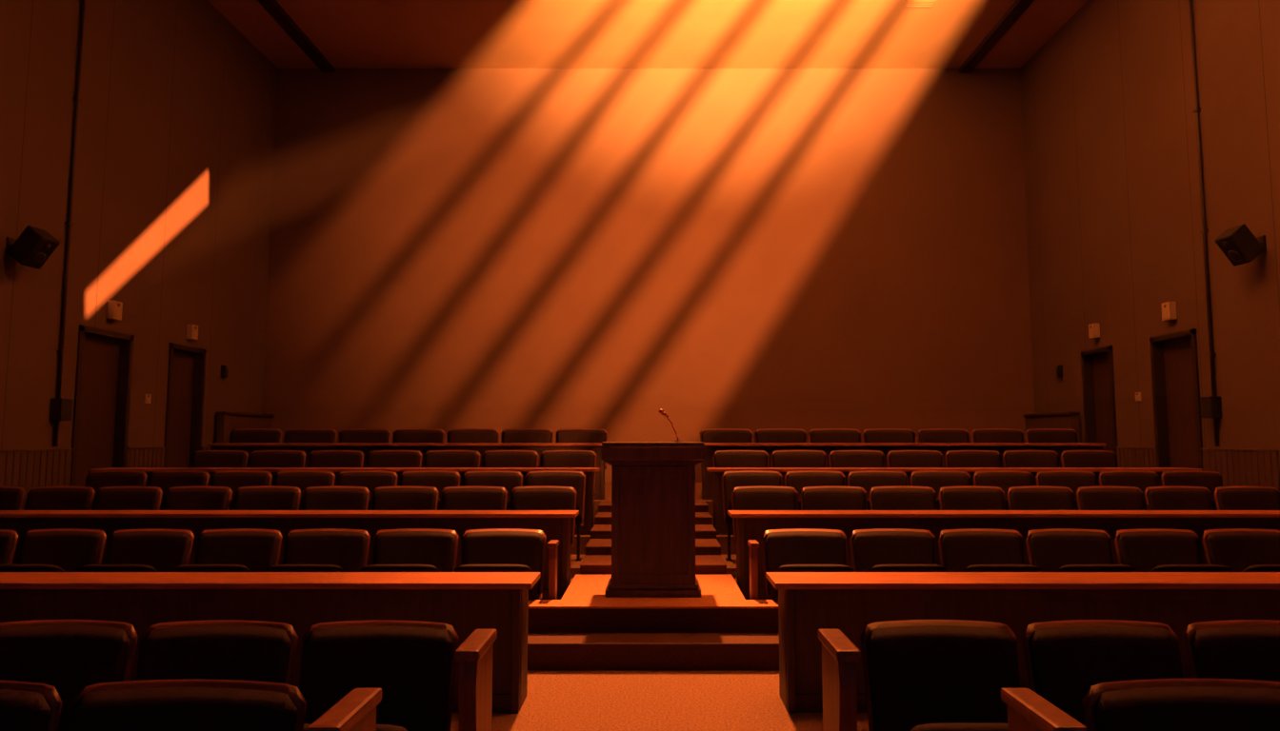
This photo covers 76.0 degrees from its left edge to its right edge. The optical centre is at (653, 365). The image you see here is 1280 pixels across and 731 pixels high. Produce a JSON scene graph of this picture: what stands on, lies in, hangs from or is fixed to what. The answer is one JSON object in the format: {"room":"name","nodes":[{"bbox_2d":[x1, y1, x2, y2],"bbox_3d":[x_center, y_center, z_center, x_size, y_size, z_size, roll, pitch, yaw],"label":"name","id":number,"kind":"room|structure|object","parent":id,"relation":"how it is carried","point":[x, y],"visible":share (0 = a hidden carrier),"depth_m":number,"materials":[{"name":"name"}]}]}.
{"room":"assembly chamber","nodes":[
{"label":"assembly chamber","id":0,"kind":"room"},
{"bbox_2d":[0,0,277,449],"bbox_3d":[-7.200,-2.054,6.857,0.300,8.900,16.300,0,-5,0],"label":"wall","id":1,"kind":"structure","parent":0,"point":[171,209],"depth_m":11.20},
{"bbox_2d":[5,225,59,269],"bbox_3d":[-6.819,-1.294,8.982,0.472,0.438,0.240,-1,-5,6],"label":"wall speaker","id":2,"kind":"object","parent":1,"relation":"attached to","point":[34,246],"visible":1,"depth_m":8.87,"materials":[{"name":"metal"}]},
{"bbox_2d":[49,0,85,446],"bbox_3d":[-6.980,-2.535,9.922,0.140,6.998,0.180,0,-5,0],"label":"conduit","id":3,"kind":"object","parent":1,"relation":"attached to","point":[60,410],"visible":1,"depth_m":9.79,"materials":[{"name":"black metal"}]},
{"bbox_2d":[69,324,134,486],"bbox_3d":[-7.162,0.634,10.470,0.275,2.180,1.030,0,-5,0],"label":"door","id":4,"kind":"structure","parent":1,"relation":"in","point":[104,364],"depth_m":10.62,"materials":[{"name":"brown wood"}]},
{"bbox_2d":[0,445,211,510],"bbox_3d":[-7.032,1.444,6.548,0.035,1.475,16.300,0,-5,0],"label":"trim","id":5,"kind":"structure","parent":1,"relation":"attached to","point":[28,470],"depth_m":9.47,"materials":[{"name":"brown wood"}]},
{"bbox_2d":[163,342,206,467],"bbox_3d":[-7.162,0.796,12.308,0.275,2.180,0.940,0,-5,0],"label":"door","id":6,"kind":"structure","parent":1,"relation":"in","point":[187,365],"depth_m":12.49,"materials":[{"name":"brown wood"}]},
{"bbox_2d":[207,0,1087,68],"bbox_3d":[-0.085,-6.354,7.338,14.530,0.150,16.500,0,-5,0],"label":"ceiling","id":7,"kind":"structure","parent":0,"point":[349,33],"depth_m":13.94,"materials":[{"name":"paint"}]},
{"bbox_2d":[262,68,1034,482],"bbox_3d":[-0.085,-1.328,15.075,14.730,8.900,0.200,0,-5,0],"label":"wall","id":8,"kind":"structure","parent":0,"point":[500,250],"depth_m":15.05,"materials":[{"name":"paint"}]},
{"bbox_2d":[257,0,334,73],"bbox_3d":[-6.080,-6.243,7.228,0.220,0.090,16.300,0,-5,0],"label":"trim","id":9,"kind":"structure","parent":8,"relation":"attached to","point":[271,7],"depth_m":13.90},
{"bbox_2d":[959,0,1034,73],"bbox_3d":[5.840,-6.243,7.228,0.220,0.090,16.300,0,-5,0],"label":"trim","id":10,"kind":"structure","parent":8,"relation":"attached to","point":[1018,7],"depth_m":13.90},
{"bbox_2d":[450,482,868,730],"bbox_3d":[-0.085,1.880,6.510,13.930,1.000,16.300,0,-5,0],"label":"floor","id":11,"kind":"structure","parent":0,"point":[555,700],"depth_m":5.01,"materials":[{"name":"carpet"}]},
{"bbox_2d":[0,680,62,730],"bbox_3d":[-2.031,1.341,2.109,0.679,0.900,0.496,0,-5,0],"label":"chair","id":12,"kind":"object","parent":11,"relation":"on","point":[24,706],"visible":1,"depth_m":2.32,"materials":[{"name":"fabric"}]},
{"bbox_2d":[0,528,106,572],"bbox_3d":[-4.627,1.710,6.197,0.669,0.885,0.496,0,-5,0],"label":"chair","id":13,"kind":"object","parent":11,"relation":"on","point":[58,550],"visible":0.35,"depth_m":6.38,"materials":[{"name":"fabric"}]},
{"bbox_2d":[24,485,95,510],"bbox_3d":[-5.716,1.614,7.673,0.645,0.935,0.496,0,-5,0],"label":"chair","id":14,"kind":"object","parent":11,"relation":"on","point":[64,497],"visible":0.2,"depth_m":7.88,"materials":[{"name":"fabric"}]},
{"bbox_2d":[0,620,138,730],"bbox_3d":[-2.231,1.401,2.841,0.587,0.910,0.496,0,-5,0],"label":"chair","id":15,"kind":"object","parent":11,"relation":"on","point":[70,656],"visible":0.61,"depth_m":3.04,"materials":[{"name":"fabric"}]},
{"bbox_2d":[84,470,147,510],"bbox_3d":[-5.820,1.595,8.649,0.660,0.945,0.496,0,-5,0],"label":"chair","id":16,"kind":"object","parent":11,"relation":"on","point":[96,480],"visible":0.16,"depth_m":8.86,"materials":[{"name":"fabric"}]},
{"bbox_2d":[93,486,162,510],"bbox_3d":[-5.053,1.613,7.662,0.645,0.935,0.496,0,-5,0],"label":"chair","id":17,"kind":"object","parent":11,"relation":"on","point":[107,498],"visible":0.2,"depth_m":7.86,"materials":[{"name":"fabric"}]},
{"bbox_2d":[76,528,194,572],"bbox_3d":[-3.936,1.709,6.189,0.669,0.885,0.496,0,-5,0],"label":"chair","id":18,"kind":"object","parent":11,"relation":"on","point":[153,550],"visible":0.42,"depth_m":6.37,"materials":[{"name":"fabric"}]},
{"bbox_2d":[147,470,209,510],"bbox_3d":[-5.140,1.595,8.646,0.660,0.945,0.496,0,-5,0],"label":"chair","id":19,"kind":"object","parent":11,"relation":"on","point":[165,480],"visible":0.13,"depth_m":8.85,"materials":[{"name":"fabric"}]},
{"bbox_2d":[66,680,306,730],"bbox_3d":[-1.331,1.341,2.107,0.679,0.900,0.496,0,-5,0],"label":"chair","id":20,"kind":"object","parent":11,"relation":"on","point":[153,705],"visible":1,"depth_m":2.32,"materials":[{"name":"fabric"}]},
{"bbox_2d":[163,486,232,510],"bbox_3d":[-4.386,1.614,7.670,0.645,0.935,0.496,0,-5,0],"label":"chair","id":21,"kind":"object","parent":11,"relation":"on","point":[176,498],"visible":0.22,"depth_m":7.87,"materials":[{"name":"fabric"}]},
{"bbox_2d":[135,620,298,685],"bbox_3d":[-1.626,1.400,2.834,0.587,0.910,0.496,0,-5,0],"label":"chair","id":22,"kind":"object","parent":11,"relation":"on","point":[237,650],"visible":0.54,"depth_m":3.04,"materials":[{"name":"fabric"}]},
{"bbox_2d":[191,450,248,467],"bbox_3d":[-5.336,1.499,9.861,0.694,0.950,0.496,0,-5,0],"label":"chair","id":23,"kind":"object","parent":11,"relation":"on","point":[200,458],"visible":0.25,"depth_m":10.06,"materials":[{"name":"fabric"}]},
{"bbox_2d":[170,528,282,572],"bbox_3d":[-3.245,1.709,6.194,0.669,0.885,0.496,0,-5,0],"label":"chair","id":24,"kind":"object","parent":11,"relation":"on","point":[235,550],"visible":0.44,"depth_m":6.38,"materials":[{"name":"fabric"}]},
{"bbox_2d":[210,470,272,510],"bbox_3d":[-4.460,1.594,8.638,0.660,0.945,0.496,0,-5,0],"label":"chair","id":25,"kind":"object","parent":11,"relation":"on","point":[235,479],"visible":0.26,"depth_m":8.85,"materials":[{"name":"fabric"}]},
{"bbox_2d":[215,411,273,443],"bbox_3d":[-6.920,1.418,13.884,0.160,1.220,1.670,0,-5,0],"label":"wall","id":26,"kind":"structure","parent":11,"relation":"on","point":[227,422],"depth_m":13.47,"materials":[{"name":"brown wood"}]},
{"bbox_2d":[232,485,300,510],"bbox_3d":[-3.721,1.614,7.672,0.645,0.935,0.496,0,-5,0],"label":"chair","id":27,"kind":"object","parent":11,"relation":"on","point":[246,498],"visible":0.27,"depth_m":7.87,"materials":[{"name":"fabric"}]},
{"bbox_2d":[0,572,540,713],"bbox_3d":[-3.808,1.669,4.972,6.185,0.750,0.400,0,-5,0],"label":"desk","id":28,"kind":"object","parent":11,"relation":"on","point":[468,602],"visible":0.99,"depth_m":4.85,"materials":[{"name":"brown wood"}]},
{"bbox_2d":[248,450,306,467],"bbox_3d":[-4.621,1.498,9.853,0.694,0.950,0.496,0,-5,0],"label":"chair","id":29,"kind":"object","parent":11,"relation":"on","point":[257,458],"visible":0.2,"depth_m":10.06,"materials":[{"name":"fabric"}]},
{"bbox_2d":[0,510,579,600],"bbox_3d":[-3.785,1.664,7.181,6.230,0.750,0.360,0,-5,0],"label":"desk","id":30,"kind":"object","parent":11,"relation":"on","point":[555,525],"visible":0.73,"depth_m":7.07,"materials":[{"name":"brown wood"}]},
{"bbox_2d":[273,470,335,510],"bbox_3d":[-3.778,1.594,8.640,0.660,0.945,0.496,0,-5,0],"label":"chair","id":31,"kind":"object","parent":11,"relation":"on","point":[301,479],"visible":0.16,"depth_m":8.85,"materials":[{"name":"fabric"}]},
{"bbox_2d":[264,528,370,572],"bbox_3d":[-2.555,1.709,6.193,0.669,0.885,0.496,0,-5,0],"label":"chair","id":32,"kind":"object","parent":11,"relation":"on","point":[323,550],"visible":0.44,"depth_m":6.38,"materials":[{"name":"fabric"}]},
{"bbox_2d":[301,486,369,510],"bbox_3d":[-3.057,1.613,7.662,0.645,0.935,0.496,0,-5,0],"label":"chair","id":33,"kind":"object","parent":11,"relation":"on","point":[314,498],"visible":0.29,"depth_m":7.86,"materials":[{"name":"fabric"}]},
{"bbox_2d":[307,450,364,467],"bbox_3d":[-3.909,1.498,9.856,0.694,0.950,0.496,0,-5,0],"label":"chair","id":34,"kind":"object","parent":11,"relation":"on","point":[316,458],"visible":0.27,"depth_m":10.06,"materials":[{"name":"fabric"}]},
{"bbox_2d":[89,467,599,535],"bbox_3d":[-3.525,1.565,9.469,5.790,0.750,0.360,0,-5,0],"label":"desk","id":35,"kind":"object","parent":11,"relation":"on","point":[585,530],"visible":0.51,"depth_m":9.32,"materials":[{"name":"brown wood"}]},
{"bbox_2d":[307,688,382,730],"bbox_3d":[-0.820,1.353,2.159,0.085,0.885,0.330,0,-5,0],"label":"end panel","id":36,"kind":"object","parent":11,"relation":"on","point":[356,711],"visible":1,"depth_m":2.19,"materials":[{"name":"brown wood"}]},
{"bbox_2d":[336,470,398,510],"bbox_3d":[-3.100,1.594,8.637,0.660,0.945,0.496,0,-5,0],"label":"chair","id":37,"kind":"object","parent":11,"relation":"on","point":[370,479],"visible":0.22,"depth_m":8.85,"materials":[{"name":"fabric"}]},
{"bbox_2d":[298,620,459,730],"bbox_3d":[-1.024,1.400,2.833,0.587,0.910,0.496,0,-5,0],"label":"chair","id":38,"kind":"object","parent":11,"relation":"on","point":[413,664],"visible":0.81,"depth_m":3.02,"materials":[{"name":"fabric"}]},
{"bbox_2d":[365,450,422,467],"bbox_3d":[-3.192,1.499,9.860,0.694,0.950,0.496,0,-5,0],"label":"chair","id":39,"kind":"object","parent":11,"relation":"on","point":[373,458],"visible":0.22,"depth_m":10.06,"materials":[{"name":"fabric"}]},
{"bbox_2d":[371,486,439,510],"bbox_3d":[-2.393,1.613,7.664,0.645,0.935,0.496,0,-5,0],"label":"chair","id":40,"kind":"object","parent":11,"relation":"on","point":[383,498],"visible":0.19,"depth_m":7.87,"materials":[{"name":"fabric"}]},
{"bbox_2d":[208,443,604,499],"bbox_3d":[-3.160,1.383,10.710,5.180,0.730,0.320,0,-5,0],"label":"desk","id":41,"kind":"object","parent":11,"relation":"on","point":[599,492],"visible":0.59,"depth_m":10.62,"materials":[{"name":"brown wood"}]},
{"bbox_2d":[360,528,458,572],"bbox_3d":[-1.864,1.710,6.198,0.669,0.885,0.496,0,-5,0],"label":"chair","id":42,"kind":"object","parent":11,"relation":"on","point":[408,550],"visible":0.52,"depth_m":6.38,"materials":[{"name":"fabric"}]},
{"bbox_2d":[399,470,460,510],"bbox_3d":[-2.421,1.595,8.645,0.660,0.945,0.496,0,-5,0],"label":"chair","id":43,"kind":"object","parent":11,"relation":"on","point":[440,480],"visible":0.19,"depth_m":8.85,"materials":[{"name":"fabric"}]},
{"bbox_2d":[423,450,480,467],"bbox_3d":[-2.477,1.499,9.861,0.694,0.950,0.496,0,-5,0],"label":"chair","id":44,"kind":"object","parent":11,"relation":"on","point":[431,458],"visible":0.24,"depth_m":10.06,"materials":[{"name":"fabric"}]},
{"bbox_2d":[440,486,507,510],"bbox_3d":[-1.728,1.613,7.664,0.645,0.935,0.496,0,-5,0],"label":"chair","id":45,"kind":"object","parent":11,"relation":"on","point":[452,498],"visible":0.27,"depth_m":7.87,"materials":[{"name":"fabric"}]},
{"bbox_2d":[454,629,497,730],"bbox_3d":[-0.630,1.417,2.886,0.085,0.885,0.330,0,-5,0],"label":"end panel","id":46,"kind":"object","parent":11,"relation":"on","point":[474,655],"visible":1,"depth_m":2.80,"materials":[{"name":"brown wood"}]},
{"bbox_2d":[461,470,522,510],"bbox_3d":[-1.741,1.594,8.638,0.660,0.945,0.496,0,-5,0],"label":"chair","id":47,"kind":"object","parent":11,"relation":"on","point":[509,480],"visible":0.19,"depth_m":8.85,"materials":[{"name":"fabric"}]},
{"bbox_2d":[454,528,546,599],"bbox_3d":[-1.175,1.710,6.198,0.669,0.885,0.496,0,-5,0],"label":"chair","id":48,"kind":"object","parent":11,"relation":"on","point":[494,550],"visible":0.55,"depth_m":6.38,"materials":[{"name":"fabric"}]},
{"bbox_2d":[481,450,538,467],"bbox_3d":[-1.763,1.499,9.862,0.694,0.950,0.496,0,-5,0],"label":"chair","id":49,"kind":"object","parent":11,"relation":"on","point":[490,458],"visible":0.27,"depth_m":10.07,"materials":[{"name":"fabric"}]},
{"bbox_2d":[500,428,554,443],"bbox_3d":[-1.754,1.324,11.181,0.732,0.930,0.496,0,-5,0],"label":"chair","id":50,"kind":"object","parent":11,"relation":"on","point":[513,435],"visible":0.26,"depth_m":11.38,"materials":[{"name":"fabric"}]},
{"bbox_2d":[509,486,577,546],"bbox_3d":[-1.062,1.614,7.671,0.645,0.935,0.496,0,-5,0],"label":"chair","id":51,"kind":"object","parent":11,"relation":"on","point":[521,498],"visible":0.29,"depth_m":7.87,"materials":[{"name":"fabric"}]},
{"bbox_2d":[524,470,585,560],"bbox_3d":[-1.062,1.594,8.639,0.660,0.945,0.496,0,-5,0],"label":"chair","id":52,"kind":"object","parent":11,"relation":"on","point":[576,480],"visible":0.33,"depth_m":8.84,"materials":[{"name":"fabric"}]},
{"bbox_2d":[540,450,596,498],"bbox_3d":[-1.047,1.499,9.861,0.694,0.950,0.496,0,-5,0],"label":"chair","id":53,"kind":"object","parent":11,"relation":"on","point":[548,458],"visible":0.2,"depth_m":10.06,"materials":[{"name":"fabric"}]},
{"bbox_2d":[555,428,607,469],"bbox_3d":[-0.999,1.324,11.178,0.732,0.930,0.496,0,-5,0],"label":"chair","id":54,"kind":"object","parent":11,"relation":"on","point":[568,435],"visible":0.22,"depth_m":11.38,"materials":[{"name":"fabric"}]},
{"bbox_2d":[580,500,726,574],"bbox_3d":[0.000,1.989,8.874,1.320,0.800,3.030,0,-5,0],"label":"staircase","id":55,"kind":"structure","parent":11,"relation":"on","point":[597,560],"depth_m":8.02,"materials":[{"name":"carpet"}]},
{"bbox_2d":[527,574,779,670],"bbox_3d":[0.000,1.991,6.500,1.880,0.377,1.700,0,-5,0],"label":"steps","id":56,"kind":"structure","parent":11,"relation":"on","point":[585,630],"depth_m":5.97,"materials":[{"name":"carpet"}]},
{"bbox_2d":[600,442,705,598],"bbox_3d":[0.000,1.212,6.574,0.810,1.188,0.530,0,-5,0],"label":"lectern","id":57,"kind":"object","parent":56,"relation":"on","point":[653,484],"visible":1,"depth_m":6.37,"materials":[{"name":"brown wood"}]},
{"bbox_2d":[712,450,768,467],"bbox_3d":[1.078,1.498,9.854,0.694,0.950,0.496,0,-5,0],"label":"chair","id":58,"kind":"object","parent":11,"relation":"on","point":[721,458],"visible":0.2,"depth_m":10.06,"materials":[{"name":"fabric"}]},
{"bbox_2d":[721,470,782,560],"bbox_3d":[1.070,1.594,8.640,0.660,0.945,0.496,0,-5,0],"label":"chair","id":59,"kind":"object","parent":11,"relation":"on","point":[730,480],"visible":0.41,"depth_m":8.84,"materials":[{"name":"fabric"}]},
{"bbox_2d":[731,486,798,547],"bbox_3d":[1.074,1.614,7.669,0.645,0.935,0.496,0,-5,0],"label":"chair","id":60,"kind":"object","parent":11,"relation":"on","point":[743,498],"visible":0.23,"depth_m":7.87,"materials":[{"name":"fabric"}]},
{"bbox_2d":[770,450,826,467],"bbox_3d":[1.793,1.499,9.860,0.694,0.950,0.496,0,-5,0],"label":"chair","id":61,"kind":"object","parent":11,"relation":"on","point":[779,458],"visible":0.27,"depth_m":10.06,"materials":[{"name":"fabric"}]},
{"bbox_2d":[761,528,854,599],"bbox_3d":[1.184,1.709,6.193,0.669,0.885,0.496,0,-5,0],"label":"chair","id":62,"kind":"object","parent":11,"relation":"on","point":[797,550],"visible":0.52,"depth_m":6.37,"materials":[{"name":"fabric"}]},
{"bbox_2d":[784,470,845,510],"bbox_3d":[1.750,1.594,8.637,0.660,0.945,0.496,0,-5,0],"label":"chair","id":63,"kind":"object","parent":11,"relation":"on","point":[798,480],"visible":0.2,"depth_m":8.85,"materials":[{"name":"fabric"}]},
{"bbox_2d":[800,486,867,510],"bbox_3d":[1.736,1.613,7.665,0.645,0.935,0.496,0,-5,0],"label":"chair","id":64,"kind":"object","parent":11,"relation":"on","point":[812,498],"visible":0.23,"depth_m":7.87,"materials":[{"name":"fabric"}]},
{"bbox_2d":[818,629,860,730],"bbox_3d":[0.660,1.417,2.886,0.085,0.885,0.330,0,-5,0],"label":"end panel","id":65,"kind":"object","parent":11,"relation":"on","point":[840,655],"visible":1,"depth_m":2.80,"materials":[{"name":"brown wood"}]},
{"bbox_2d":[828,450,885,467],"bbox_3d":[2.508,1.499,9.860,0.694,0.950,0.496,0,-5,0],"label":"chair","id":66,"kind":"object","parent":11,"relation":"on","point":[836,458],"visible":0.27,"depth_m":10.06,"materials":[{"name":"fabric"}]},
{"bbox_2d":[847,470,908,510],"bbox_3d":[2.431,1.594,8.640,0.660,0.945,0.496,0,-5,0],"label":"chair","id":67,"kind":"object","parent":11,"relation":"on","point":[868,479],"visible":0.21,"depth_m":8.85,"materials":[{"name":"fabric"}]},
{"bbox_2d":[849,528,948,572],"bbox_3d":[1.874,1.710,6.199,0.669,0.885,0.496,0,-5,0],"label":"chair","id":68,"kind":"object","parent":11,"relation":"on","point":[879,550],"visible":0.55,"depth_m":6.38,"materials":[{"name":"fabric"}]},
{"bbox_2d":[868,486,937,510],"bbox_3d":[2.401,1.614,7.667,0.645,0.935,0.496,0,-5,0],"label":"chair","id":69,"kind":"object","parent":11,"relation":"on","point":[881,498],"visible":0.24,"depth_m":7.87,"materials":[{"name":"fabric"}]},
{"bbox_2d":[701,443,1105,499],"bbox_3d":[3.210,1.383,10.710,5.280,0.730,0.320,0,-5,0],"label":"desk","id":70,"kind":"object","parent":11,"relation":"on","point":[710,449],"visible":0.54,"depth_m":10.62,"materials":[{"name":"brown wood"}]},
{"bbox_2d":[886,450,943,467],"bbox_3d":[3.223,1.499,9.858,0.694,0.950,0.496,0,-5,0],"label":"chair","id":71,"kind":"object","parent":11,"relation":"on","point":[895,458],"visible":0.23,"depth_m":10.06,"materials":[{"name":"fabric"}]},
{"bbox_2d":[860,620,1020,730],"bbox_3d":[1.071,1.401,2.842,0.587,0.910,0.496,0,-5,0],"label":"chair","id":72,"kind":"object","parent":11,"relation":"on","point":[920,675],"visible":0.93,"depth_m":3.02,"materials":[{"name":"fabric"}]},
{"bbox_2d":[909,470,971,510],"bbox_3d":[3.110,1.595,8.647,0.660,0.945,0.496,0,-5,0],"label":"chair","id":73,"kind":"object","parent":11,"relation":"on","point":[934,479],"visible":0.14,"depth_m":8.86,"materials":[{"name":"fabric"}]},
{"bbox_2d":[706,467,1201,535],"bbox_3d":[3.440,1.565,9.469,5.620,0.750,0.360,0,-5,0],"label":"desk","id":74,"kind":"object","parent":11,"relation":"on","point":[718,511],"visible":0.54,"depth_m":9.32,"materials":[{"name":"brown wood"}]},
{"bbox_2d":[938,486,1005,510],"bbox_3d":[3.069,1.614,7.666,0.645,0.935,0.496,0,-5,0],"label":"chair","id":75,"kind":"object","parent":11,"relation":"on","point":[950,498],"visible":0.27,"depth_m":7.87,"materials":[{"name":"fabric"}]},
{"bbox_2d":[944,450,1001,467],"bbox_3d":[3.939,1.498,9.853,0.694,0.950,0.496,0,-5,0],"label":"chair","id":76,"kind":"object","parent":11,"relation":"on","point":[953,458],"visible":0.24,"depth_m":10.06,"materials":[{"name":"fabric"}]},
{"bbox_2d":[937,528,1042,572],"bbox_3d":[2.564,1.709,6.192,0.669,0.885,0.496,0,-5,0],"label":"chair","id":77,"kind":"object","parent":11,"relation":"on","point":[972,550],"visible":0.51,"depth_m":6.38,"materials":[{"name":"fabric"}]},
{"bbox_2d":[972,470,1034,510],"bbox_3d":[3.789,1.594,8.637,0.660,0.945,0.496,0,-5,0],"label":"chair","id":78,"kind":"object","parent":11,"relation":"on","point":[1005,480],"visible":0.26,"depth_m":8.85,"materials":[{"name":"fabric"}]},
{"bbox_2d":[727,510,1279,600],"bbox_3d":[3.710,1.664,7.181,6.080,0.750,0.360,0,-5,0],"label":"desk","id":79,"kind":"object","parent":11,"relation":"on","point":[750,525],"visible":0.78,"depth_m":7.07,"materials":[{"name":"brown wood"}]},
{"bbox_2d":[765,572,1279,713],"bbox_3d":[3.732,1.669,4.972,6.035,0.750,0.400,0,-5,0],"label":"desk","id":80,"kind":"object","parent":11,"relation":"on","point":[809,603],"visible":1,"depth_m":4.85,"materials":[{"name":"brown wood"}]},
{"bbox_2d":[1001,450,1059,467],"bbox_3d":[4.651,1.499,9.861,0.694,0.950,0.496,0,-5,0],"label":"chair","id":81,"kind":"object","parent":11,"relation":"on","point":[1010,458],"visible":0.16,"depth_m":10.07,"materials":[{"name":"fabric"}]},
{"bbox_2d":[1006,486,1075,510],"bbox_3d":[3.731,1.613,7.665,0.645,0.935,0.496,0,-5,0],"label":"chair","id":82,"kind":"object","parent":11,"relation":"on","point":[1019,498],"visible":0.3,"depth_m":7.87,"materials":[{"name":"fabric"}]},
{"bbox_2d":[1000,688,1087,730],"bbox_3d":[1.040,1.353,2.159,0.085,0.885,0.330,0,-5,0],"label":"end panel","id":83,"kind":"object","parent":11,"relation":"on","point":[1028,710],"visible":1,"depth_m":2.20,"materials":[{"name":"brown wood"}]},
{"bbox_2d":[1023,411,1079,443],"bbox_3d":[6.750,1.418,13.884,0.160,1.220,1.670,0,-5,0],"label":"wall","id":84,"kind":"structure","parent":11,"relation":"on","point":[1070,420],"depth_m":13.64,"materials":[{"name":"brown wood"}]},
{"bbox_2d":[1035,470,1097,510],"bbox_3d":[4.469,1.594,8.640,0.660,0.945,0.496,0,-5,0],"label":"chair","id":85,"kind":"object","parent":11,"relation":"on","point":[1073,480],"visible":0.19,"depth_m":8.85,"materials":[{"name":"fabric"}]},
{"bbox_2d":[1024,528,1137,572],"bbox_3d":[3.254,1.709,6.195,0.669,0.885,0.496,0,-5,0],"label":"chair","id":86,"kind":"object","parent":11,"relation":"on","point":[1057,550],"visible":0.41,"depth_m":6.38,"materials":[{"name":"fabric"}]},
{"bbox_2d":[1060,450,1118,467],"bbox_3d":[5.369,1.499,9.862,0.694,0.950,0.496,0,-5,0],"label":"chair","id":87,"kind":"object","parent":11,"relation":"on","point":[1069,458],"visible":0.3,"depth_m":10.07,"materials":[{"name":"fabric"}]},
{"bbox_2d":[1021,620,1183,726],"bbox_3d":[1.678,1.400,2.839,0.587,0.910,0.496,0,-5,0],"label":"chair","id":88,"kind":"object","parent":11,"relation":"on","point":[1064,659],"visible":0.58,"depth_m":3.04,"materials":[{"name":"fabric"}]},
{"bbox_2d":[1076,486,1144,510],"bbox_3d":[4.396,1.613,7.662,0.645,0.935,0.496,0,-5,0],"label":"chair","id":89,"kind":"object","parent":11,"relation":"on","point":[1089,498],"visible":0.33,"depth_m":7.86,"materials":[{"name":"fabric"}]},
{"bbox_2d":[1098,470,1159,510],"bbox_3d":[5.151,1.594,8.640,0.660,0.945,0.496,0,-5,0],"label":"chair","id":90,"kind":"object","parent":11,"relation":"on","point":[1142,480],"visible":0.24,"depth_m":8.85,"materials":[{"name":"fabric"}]},
{"bbox_2d":[1113,528,1231,572],"bbox_3d":[3.946,1.709,6.191,0.669,0.885,0.496,0,-5,0],"label":"chair","id":91,"kind":"object","parent":11,"relation":"on","point":[1149,550],"visible":0.41,"depth_m":6.38,"materials":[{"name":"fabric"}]},
{"bbox_2d":[1143,486,1213,510],"bbox_3d":[5.062,1.614,7.671,0.645,0.935,0.496,0,-5,0],"label":"chair","id":92,"kind":"object","parent":11,"relation":"on","point":[1157,498],"visible":0.27,"depth_m":7.87,"materials":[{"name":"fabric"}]},
{"bbox_2d":[1081,679,1279,730],"bbox_3d":[1.571,1.341,2.115,0.679,0.900,0.496,0,-5,0],"label":"chair","id":93,"kind":"object","parent":11,"relation":"on","point":[1157,705],"visible":1,"depth_m":2.33,"materials":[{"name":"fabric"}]},
{"bbox_2d":[1160,470,1222,510],"bbox_3d":[5.828,1.594,8.639,0.660,0.945,0.496,0,-5,0],"label":"chair","id":94,"kind":"object","parent":11,"relation":"on","point":[1210,480],"visible":0.15,"depth_m":8.85,"materials":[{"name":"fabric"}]},
{"bbox_2d":[1182,620,1279,681],"bbox_3d":[2.281,1.400,2.837,0.587,0.910,0.496,0,-5,0],"label":"chair","id":95,"kind":"object","parent":11,"relation":"on","point":[1239,650],"visible":0.56,"depth_m":3.05,"materials":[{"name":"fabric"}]},
{"bbox_2d":[1200,528,1279,572],"bbox_3d":[4.635,1.709,6.191,0.669,0.885,0.496,0,-5,0],"label":"chair","id":96,"kind":"object","parent":11,"relation":"on","point":[1238,550],"visible":0.46,"depth_m":6.38,"materials":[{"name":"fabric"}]},
{"bbox_2d":[1213,486,1279,510],"bbox_3d":[5.726,1.613,7.665,0.645,0.935,0.496,0,-5,0],"label":"chair","id":97,"kind":"object","parent":11,"relation":"on","point":[1227,498],"visible":0.31,"depth_m":7.87,"materials":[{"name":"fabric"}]},
{"bbox_2d":[1020,0,1279,449],"bbox_3d":[7.030,-2.054,6.857,0.300,8.900,16.300,0,-5,0],"label":"wall","id":98,"kind":"structure","parent":0,"point":[1113,208],"depth_m":11.30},
{"bbox_2d":[1080,345,1117,456],"bbox_3d":[6.992,0.823,12.607,0.275,2.180,0.860,0,-5,0],"label":"door","id":99,"kind":"structure","parent":98,"relation":"in","point":[1097,364],"depth_m":12.82,"materials":[{"name":"brown wood"}]},
{"bbox_2d":[1149,328,1203,471],"bbox_3d":[6.992,0.659,10.754,0.275,2.180,0.940,0,-5,0],"label":"door","id":100,"kind":"structure","parent":98,"relation":"in","point":[1178,436],"depth_m":10.96,"materials":[{"name":"brown wood"}]},
{"bbox_2d":[1115,446,1279,491],"bbox_3d":[6.862,1.444,6.548,0.035,1.475,16.300,0,-5,0],"label":"trim","id":101,"kind":"structure","parent":98,"relation":"attached to","point":[1236,467],"depth_m":9.66,"materials":[{"name":"brown wood"}]},
{"bbox_2d":[1188,0,1222,446],"bbox_3d":[6.810,-2.506,10.260,0.140,6.998,0.180,0,-5,0],"label":"conduit","id":102,"kind":"object","parent":98,"relation":"attached to","point":[1210,407],"visible":1,"depth_m":10.13,"materials":[{"name":"black metal"}]},
{"bbox_2d":[1214,223,1266,266],"bbox_3d":[6.649,-1.360,9.259,0.472,0.438,0.240,1,-5,-6],"label":"wall speaker","id":103,"kind":"object","parent":98,"relation":"attached to","point":[1238,244],"visible":1,"depth_m":9.15,"materials":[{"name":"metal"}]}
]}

